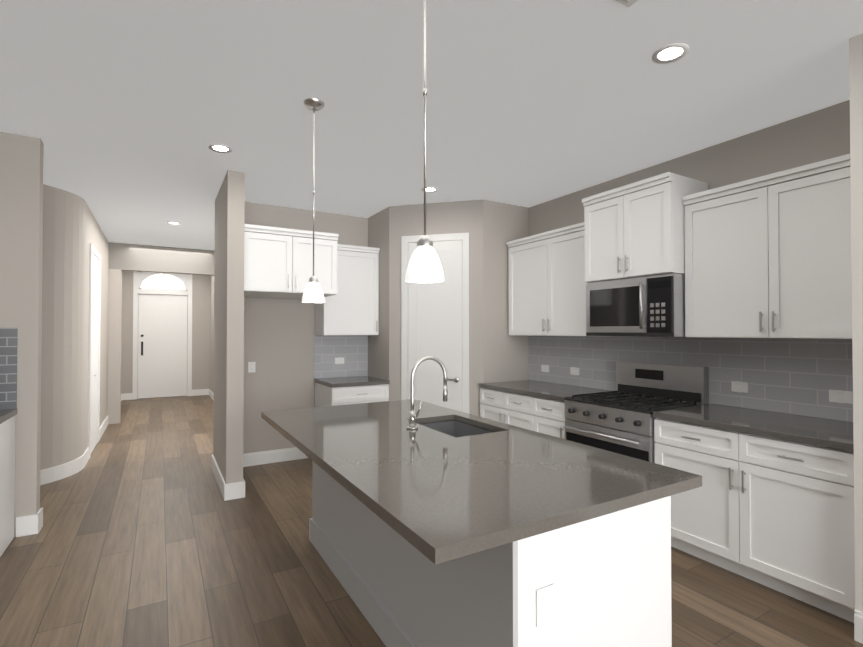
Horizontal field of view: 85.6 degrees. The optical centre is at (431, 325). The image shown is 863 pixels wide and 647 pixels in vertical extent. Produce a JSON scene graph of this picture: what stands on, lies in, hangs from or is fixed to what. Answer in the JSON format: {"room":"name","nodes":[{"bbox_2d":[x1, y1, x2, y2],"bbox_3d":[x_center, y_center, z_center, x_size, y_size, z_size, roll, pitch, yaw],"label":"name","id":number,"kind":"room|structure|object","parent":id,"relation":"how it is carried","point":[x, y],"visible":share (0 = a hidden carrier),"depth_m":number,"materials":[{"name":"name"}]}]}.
{"room":"kitchen","nodes":[
{"label":"kitchen","id":0,"kind":"room"},
{"bbox_2d":[0,132,43,536],"bbox_3d":[-4.296,0.057,2.670,3.190,2.900,0.120,0,-1,-30],"label":"wall","id":1,"kind":"structure","parent":0,"point":[21,205],"depth_m":3.37,"materials":[{"name":"paint"}]},
{"bbox_2d":[0,328,17,409],"bbox_3d":[-3.772,0.299,2.896,1.825,0.580,0.011,0,-1,-30],"label":"wall tile","id":2,"kind":"structure","parent":1,"relation":"attached to","point":[8,364],"depth_m":3.33,"materials":[{"name":"grey tile"}]},
{"bbox_2d":[16,508,42,536],"bbox_3d":[-2.958,1.446,3.433,0.126,0.140,0.152,0,-1,-30],"label":"baseboard","id":3,"kind":"structure","parent":1,"relation":"attached to","point":[26,525],"depth_m":3.37,"materials":[{"name":"white wood"}]},
{"bbox_2d":[40,184,108,469],"bbox_3d":[-6.577,0.104,6.462,3.430,2.900,6.490,0,-1,-30],"label":"wall","id":4,"kind":"structure","parent":0,"point":[72,231],"depth_m":4.74,"materials":[{"name":"paint"}]},
{"bbox_2d":[40,394,121,484],"bbox_3d":[-5.327,1.492,7.077,0.666,0.140,6.356,0,-1,-30],"label":"baseboard","id":5,"kind":"structure","parent":4,"relation":"attached to","point":[60,472],"depth_m":4.73,"materials":[{"name":"white wood"}]},
{"bbox_2d":[88,244,100,458],"bbox_3d":[-4.201,0.299,5.842,0.051,2.495,1.000,0,-1,-30],"label":"door","id":6,"kind":"structure","parent":4,"relation":"attached to","point":[94,346],"depth_m":5.75,"materials":[{"name":"white wood"}]},
{"bbox_2d":[107,242,213,423],"bbox_3d":[-4.435,0.122,7.902,1.718,2.899,0.140,0,-1,-30],"label":"wall","id":7,"kind":"structure","parent":0,"point":[142,258],"depth_m":7.53,"materials":[{"name":"paint"}]},
{"bbox_2d":[121,271,209,398],"bbox_3d":[-5.919,0.155,10.515,2.250,2.900,0.150,0,-1,-30],"label":"wall","id":8,"kind":"structure","parent":0,"point":[200,331],"depth_m":10.71,"materials":[{"name":"paint"}]},
{"bbox_2d":[122,393,131,399],"bbox_3d":[-6.559,1.529,10.028,0.210,0.140,0.015,0,-1,-30],"label":"baseboard","id":9,"kind":"structure","parent":8,"relation":"attached to","point":[126,396],"depth_m":10.03,"materials":[{"name":"white wood"}]},
{"bbox_2d":[132,271,191,399],"bbox_3d":[-5.986,0.158,10.401,1.140,2.890,0.100,0,-1,-30],"label":"door","id":10,"kind":"structure","parent":8,"relation":"attached to","point":[162,358],"depth_m":10.39,"materials":[{"name":"white wood"}]},
{"bbox_2d":[138,271,187,290],"bbox_3d":[-5.998,-0.992,10.437,0.960,0.410,0.050,0,-1,-30],"label":"window","id":11,"kind":"structure","parent":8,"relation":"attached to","point":[164,281],"depth_m":10.43,"materials":[{"name":"white glass"}]},
{"bbox_2d":[192,389,208,395],"bbox_3d":[-5.324,1.538,10.748,0.370,0.140,0.015,0,-1,-30],"label":"baseboard","id":12,"kind":"structure","parent":8,"relation":"attached to","point":[197,392],"depth_m":10.74,"materials":[{"name":"white wood"}]},
{"bbox_2d":[209,275,213,392],"bbox_3d":[-3.487,0.125,8.131,0.150,2.900,6.419,0,-1,-30],"label":"wall","id":13,"kind":"structure","parent":0,"point":[211,388],"depth_m":10.40,"materials":[{"name":"paint"}]},
{"bbox_2d":[209,389,213,400],"bbox_3d":[-3.561,1.504,8.076,0.015,0.140,6.410,0,-1,-30],"label":"baseboard","id":14,"kind":"structure","parent":13,"relation":"attached to","point":[211,394],"depth_m":10.26,"materials":[{"name":"white wood"}]},
{"bbox_2d":[214,170,244,483],"bbox_3d":[-1.988,0.080,4.559,0.140,2.900,0.999,0,-1,-30],"label":"wall","id":15,"kind":"structure","parent":0,"point":[229,337],"depth_m":4.15,"materials":[{"name":"paint"}]},
{"bbox_2d":[213,199,367,454],"bbox_3d":[-0.757,0.097,5.931,3.650,2.900,0.130,0,-1,-30],"label":"wall","id":16,"kind":"structure","parent":0,"point":[279,333],"depth_m":5.29,"materials":[{"name":"paint"}]},
{"bbox_2d":[212,455,244,500],"bbox_3d":[-2.017,1.461,4.591,0.172,0.140,1.146,0,-1,-30],"label":"baseboard","id":17,"kind":"structure","parent":16,"relation":"attached to","point":[232,491],"depth_m":4.12,"materials":[{"name":"white wood"}]},
{"bbox_2d":[248,362,255,372],"bbox_3d":[-1.979,0.457,5.133,0.075,0.115,0.008,0,-1,-30],"label":"light switch","id":18,"kind":"object","parent":16,"relation":"attached to","point":[251,366],"visible":1,"depth_m":5.13,"materials":[{"name":"white plastic"}]},
{"bbox_2d":[243,447,308,466],"bbox_3d":[-1.774,1.469,5.236,0.890,0.140,0.015,0,-1,-30],"label":"baseboard","id":19,"kind":"structure","parent":16,"relation":"attached to","point":[270,456],"depth_m":5.22,"materials":[{"name":"white wood"}]},
{"bbox_2d":[244,224,338,298],"bbox_3d":[-1.556,-0.621,4.875,0.905,0.610,0.898,0,-1,-30],"label":"upper cabinet","id":20,"kind":"object","parent":16,"relation":"attached to","point":[278,262],"visible":0.85,"depth_m":4.50,"materials":[{"name":"white wood"}]},
{"bbox_2d":[314,335,367,377],"bbox_3d":[-1.090,0.368,5.653,0.678,0.509,0.010,0,-1,-30],"label":"backsplash","id":21,"kind":"structure","parent":16,"relation":"attached to","point":[352,350],"depth_m":5.64,"materials":[{"name":"tile"}]},
{"bbox_2d":[335,357,343,363],"bbox_3d":[-1.110,0.424,5.629,0.115,0.080,0.008,0,-1,-30],"label":"electrical outlet","id":22,"kind":"object","parent":21,"relation":"attached to","point":[339,360],"visible":1,"depth_m":5.62,"materials":[{"name":"white plastic"}]},
{"bbox_2d":[315,244,379,334],"bbox_3d":[-0.992,-0.403,5.502,0.664,1.030,0.378,0,-1,-30],"label":"upper cabinet","id":23,"kind":"object","parent":16,"relation":"attached to","point":[351,307],"visible":0.77,"depth_m":5.39,"materials":[{"name":"white wood"}]},
{"bbox_2d":[368,207,388,399],"bbox_3d":[-0.587,0.093,5.590,0.120,2.900,0.629,0,-1,-30],"label":"wall","id":24,"kind":"structure","parent":0,"point":[378,345],"depth_m":5.47,"materials":[{"name":"paint"}]},
{"bbox_2d":[0,395,862,646],"bbox_3d":[-2.125,1.548,3.941,8.600,0.050,17.000,0,-1,-30],"label":"floor","id":25,"kind":"structure","parent":0,"point":[147,535],"depth_m":2.85,"materials":[{"name":"brown wood"}]},
{"bbox_2d":[0,412,17,556],"bbox_3d":[-3.253,1.069,2.847,0.957,0.880,0.595,0,-1,-30],"label":"base cabinet","id":26,"kind":"object","parent":25,"relation":"on","point":[7,463],"depth_m":3.18,"materials":[{"name":"white wood"}]},
{"bbox_2d":[0,408,17,419],"bbox_3d":[-3.616,0.606,2.629,1.830,0.040,0.615,0,-1,-30],"label":"countertop","id":27,"kind":"structure","parent":26,"relation":"on","point":[4,413],"depth_m":3.20,"materials":[{"name":"grey stone"}]},
{"bbox_2d":[314,376,389,406],"bbox_3d":[-0.923,1.080,5.356,0.676,0.920,0.669,0,-1,-30],"label":"base cabinet","id":28,"kind":"object","parent":25,"relation":"on","point":[346,390],"visible":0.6,"depth_m":5.15,"materials":[{"name":"white wood"}]},
{"bbox_2d":[307,456,671,646],"bbox_3d":[0.051,1.065,2.562,0.836,0.880,2.198,0,-1,-30],"label":"kitchen island","id":29,"kind":"object","parent":25,"relation":"on","point":[611,575],"depth_m":1.71,"materials":[{"name":"paint"}]},
{"bbox_2d":[261,400,701,567],"bbox_3d":[-0.070,0.605,2.503,1.190,0.040,2.356,0,-1,-30],"label":"island countertop","id":30,"kind":"structure","parent":29,"relation":"on","point":[448,497],"depth_m":1.79,"materials":[{"name":"grey stone"}]},
{"bbox_2d":[405,356,448,427],"bbox_3d":[-0.010,0.382,2.683,0.266,0.410,0.114,0,-1,-30],"label":"faucet","id":31,"kind":"object","parent":30,"relation":"on","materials":[{"name":"silver metal"}]},
{"bbox_2d":[417,420,496,435],"bbox_3d":[0.141,0.727,2.766,0.384,0.222,0.595,0,-1,-30],"label":"sink","id":32,"kind":"object","parent":30,"relation":"in","point":[454,427],"depth_m":3.02,"materials":[{"name":"grey metal"}]},
{"bbox_2d":[536,583,554,626],"bbox_3d":[0.364,0.892,1.487,0.075,0.115,0.008,0,-1,-30],"label":"outlet","id":33,"kind":"object","parent":29,"relation":"attached to","point":[545,604],"visible":1,"depth_m":1.48,"materials":[{"name":"white plastic"}]},
{"bbox_2d":[479,380,615,438],"bbox_3d":[1.113,1.071,4.613,0.729,0.920,1.224,0,-1,-30],"label":"base cabinet","id":34,"kind":"object","parent":25,"relation":"on","point":[536,406],"visible":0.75,"depth_m":4.42,"materials":[{"name":"white wood"}]},
{"bbox_2d":[564,361,708,462],"bbox_3d":[1.598,0.920,3.723,0.779,1.200,0.788,0,-1,-30],"label":"range","id":35,"kind":"object","parent":25,"relation":"on","point":[621,420],"visible":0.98,"depth_m":3.64,"materials":[{"name":"metal"}]},
{"bbox_2d":[653,404,854,622],"bbox_3d":[2.103,1.050,2.917,0.729,0.920,1.093,0,-1,-30],"label":"base cabinet","id":36,"kind":"object","parent":25,"relation":"on","point":[769,503],"visible":0.81,"depth_m":2.65,"materials":[{"name":"white wood"}]},
{"bbox_2d":[0,0,862,249],"bbox_3d":[-2.125,-1.402,3.978,8.600,0.050,17.000,0,-1,-30],"label":"ceiling","id":37,"kind":"structure","parent":0,"point":[127,112],"depth_m":2.78,"materials":[{"name":"paint"}]},
{"bbox_2d":[166,221,180,224],"bbox_3d":[-3.388,-1.346,6.123,0.170,0.007,0.170,0,-1,-30],"label":"recessed light","id":38,"kind":"object","parent":37,"relation":"in","point":[173,223],"visible":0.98,"depth_m":6.13,"materials":[{"name":"white"}]},
{"bbox_2d":[208,144,231,152],"bbox_3d":[-1.640,-1.377,3.623,0.170,0.007,0.170,0,-1,-30],"label":"recessed light","id":39,"kind":"object","parent":37,"relation":"in","point":[220,148],"visible":1,"depth_m":3.63,"materials":[{"name":"white"}]},
{"bbox_2d":[302,98,324,302],"bbox_3d":[-0.734,-0.768,2.905,0.140,1.245,0.140,0,-1,-30],"label":"pendant light","id":40,"kind":"object","parent":37,"relation":"hanging from","point":[313,292],"visible":1,"depth_m":2.88,"materials":[{"name":"silver metal"}]},
{"bbox_2d":[406,0,443,282],"bbox_3d":[-0.024,-0.783,1.687,0.140,1.245,0.140,0,-1,-30],"label":"pendant light","id":41,"kind":"object","parent":37,"relation":"hanging from","point":[424,266],"visible":1,"depth_m":1.65,"materials":[{"name":"silver metal"}]},
{"bbox_2d":[421,187,437,191],"bbox_3d":[-0.018,-1.364,4.673,0.170,0.007,0.170,0,-1,-30],"label":"recessed light","id":42,"kind":"object","parent":37,"relation":"in","point":[431,189],"visible":0.92,"depth_m":4.67,"materials":[{"name":"white"}]},
{"bbox_2d":[615,0,638,6],"bbox_3d":[0.754,-1.396,1.859,0.360,0.014,0.200,0,-1,-30],"label":"ceiling vent","id":43,"kind":"object","parent":37,"relation":"in","point":[627,3],"visible":1,"depth_m":2.00,"materials":[{"name":"white"}]},
{"bbox_2d":[652,43,688,63],"bbox_3d":[1.222,-1.393,2.387,0.170,0.007,0.170,0,-1,-30],"label":"recessed light","id":44,"kind":"object","parent":37,"relation":"in","point":[669,53],"visible":1,"depth_m":2.39,"materials":[{"name":"white"}]},
{"bbox_2d":[389,199,483,416],"bbox_3d":[0.055,0.088,5.210,1.075,2.900,0.120,0,-1,15],"label":"wall","id":45,"kind":"structure","parent":0,"point":[450,217],"depth_m":5.14,"materials":[{"name":"paint"}]},
{"bbox_2d":[401,233,469,413],"bbox_3d":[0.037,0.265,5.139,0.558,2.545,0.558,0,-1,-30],"label":"door","id":46,"kind":"structure","parent":45,"relation":"attached to","point":[434,319],"depth_m":5.13,"materials":[{"name":"white wood"}]},
{"bbox_2d":[483,199,528,382],"bbox_3d":[0.809,0.089,5.230,0.649,2.900,0.120,0,-1,-30],"label":"wall","id":47,"kind":"structure","parent":0,"point":[505,356],"depth_m":5.13,"materials":[{"name":"paint"}]},
{"bbox_2d":[529,100,849,421],"bbox_3d":[1.636,0.085,4.955,0.500,2.900,5.069,0,-1,-30],"label":"wall","id":48,"kind":"structure","parent":0,"point":[816,136],"depth_m":3.38,"materials":[{"name":"paint"}]},
{"bbox_2d":[506,222,586,335],"bbox_3d":[1.279,-0.413,4.714,0.358,1.030,1.196,0,-1,-30],"label":"upper cabinet","id":49,"kind":"object","parent":48,"relation":"attached to","point":[547,283],"visible":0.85,"depth_m":4.62,"materials":[{"name":"white wood"}]},
{"bbox_2d":[582,172,707,282],"bbox_3d":[1.719,-0.739,3.814,0.508,0.720,0.796,0,-1,-30],"label":"upper cabinet","id":50,"kind":"object","parent":48,"relation":"attached to","point":[634,230],"visible":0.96,"depth_m":3.60,"materials":[{"name":"white wood"}]},
{"bbox_2d":[586,273,684,336],"bbox_3d":[1.717,-0.144,3.806,0.501,0.460,0.792,0,-1,-30],"label":"microwave","id":51,"kind":"object","parent":50,"relation":"attached to","point":[650,306],"visible":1,"depth_m":3.60,"materials":[{"name":"metal"}]},
{"bbox_2d":[529,336,852,421],"bbox_3d":[1.904,0.347,3.984,0.010,0.509,3.126,0,-1,-30],"label":"backsplash","id":52,"kind":"structure","parent":48,"relation":"attached to","point":[802,377],"depth_m":3.42,"materials":[{"name":"tile"}]},
{"bbox_2d":[541,365,548,371],"bbox_3d":[1.244,0.467,5.097,0.008,0.080,0.115,0,-1,-30],"label":"outlet","id":53,"kind":"object","parent":52,"relation":"attached to","point":[544,368],"visible":1,"depth_m":5.09,"materials":[{"name":"white plastic"}]},
{"bbox_2d":[570,367,578,374],"bbox_3d":[1.455,0.462,4.734,0.008,0.080,0.115,0,-1,-30],"label":"outlet","id":54,"kind":"object","parent":52,"relation":"attached to","point":[574,370],"visible":1,"depth_m":4.73,"materials":[{"name":"white plastic"}]},
{"bbox_2d":[731,381,748,392],"bbox_3d":[2.241,0.446,3.386,0.008,0.080,0.115,0,-1,-30],"label":"outlet","id":55,"kind":"object","parent":52,"relation":"attached to","point":[739,386],"visible":1,"depth_m":3.38,"materials":[{"name":"white plastic"}]},
{"bbox_2d":[829,390,852,403],"bbox_3d":[2.533,0.439,2.885,0.008,0.080,0.115,0,-1,-30],"label":"outlet","id":56,"kind":"object","parent":52,"relation":"attached to","point":[840,396],"visible":1,"depth_m":2.88,"materials":[{"name":"white plastic"}]},
{"bbox_2d":[682,154,851,338],"bbox_3d":[2.262,-0.434,3.028,0.358,1.030,1.090,0,-1,-30],"label":"upper cabinet","id":57,"kind":"object","parent":48,"relation":"attached to","point":[768,256],"visible":1,"depth_m":2.93,"materials":[{"name":"white wood"}]},
{"bbox_2d":[849,33,862,612],"bbox_3d":[3.822,0.029,0.441,1.270,2.900,4.930,0,-1,-30],"label":"wall","id":58,"kind":"structure","parent":0,"point":[856,98],"depth_m":2.23,"materials":[{"name":"paint"}]},
{"bbox_2d":[854,610,862,643],"bbox_3d":[3.267,1.405,0.100,0.015,0.140,4.930,0,-1,-30],"label":"baseboard","id":59,"kind":"structure","parent":58,"relation":"attached to","point":[858,626],"depth_m":2.21,"materials":[{"name":"white wood"}]}
]}

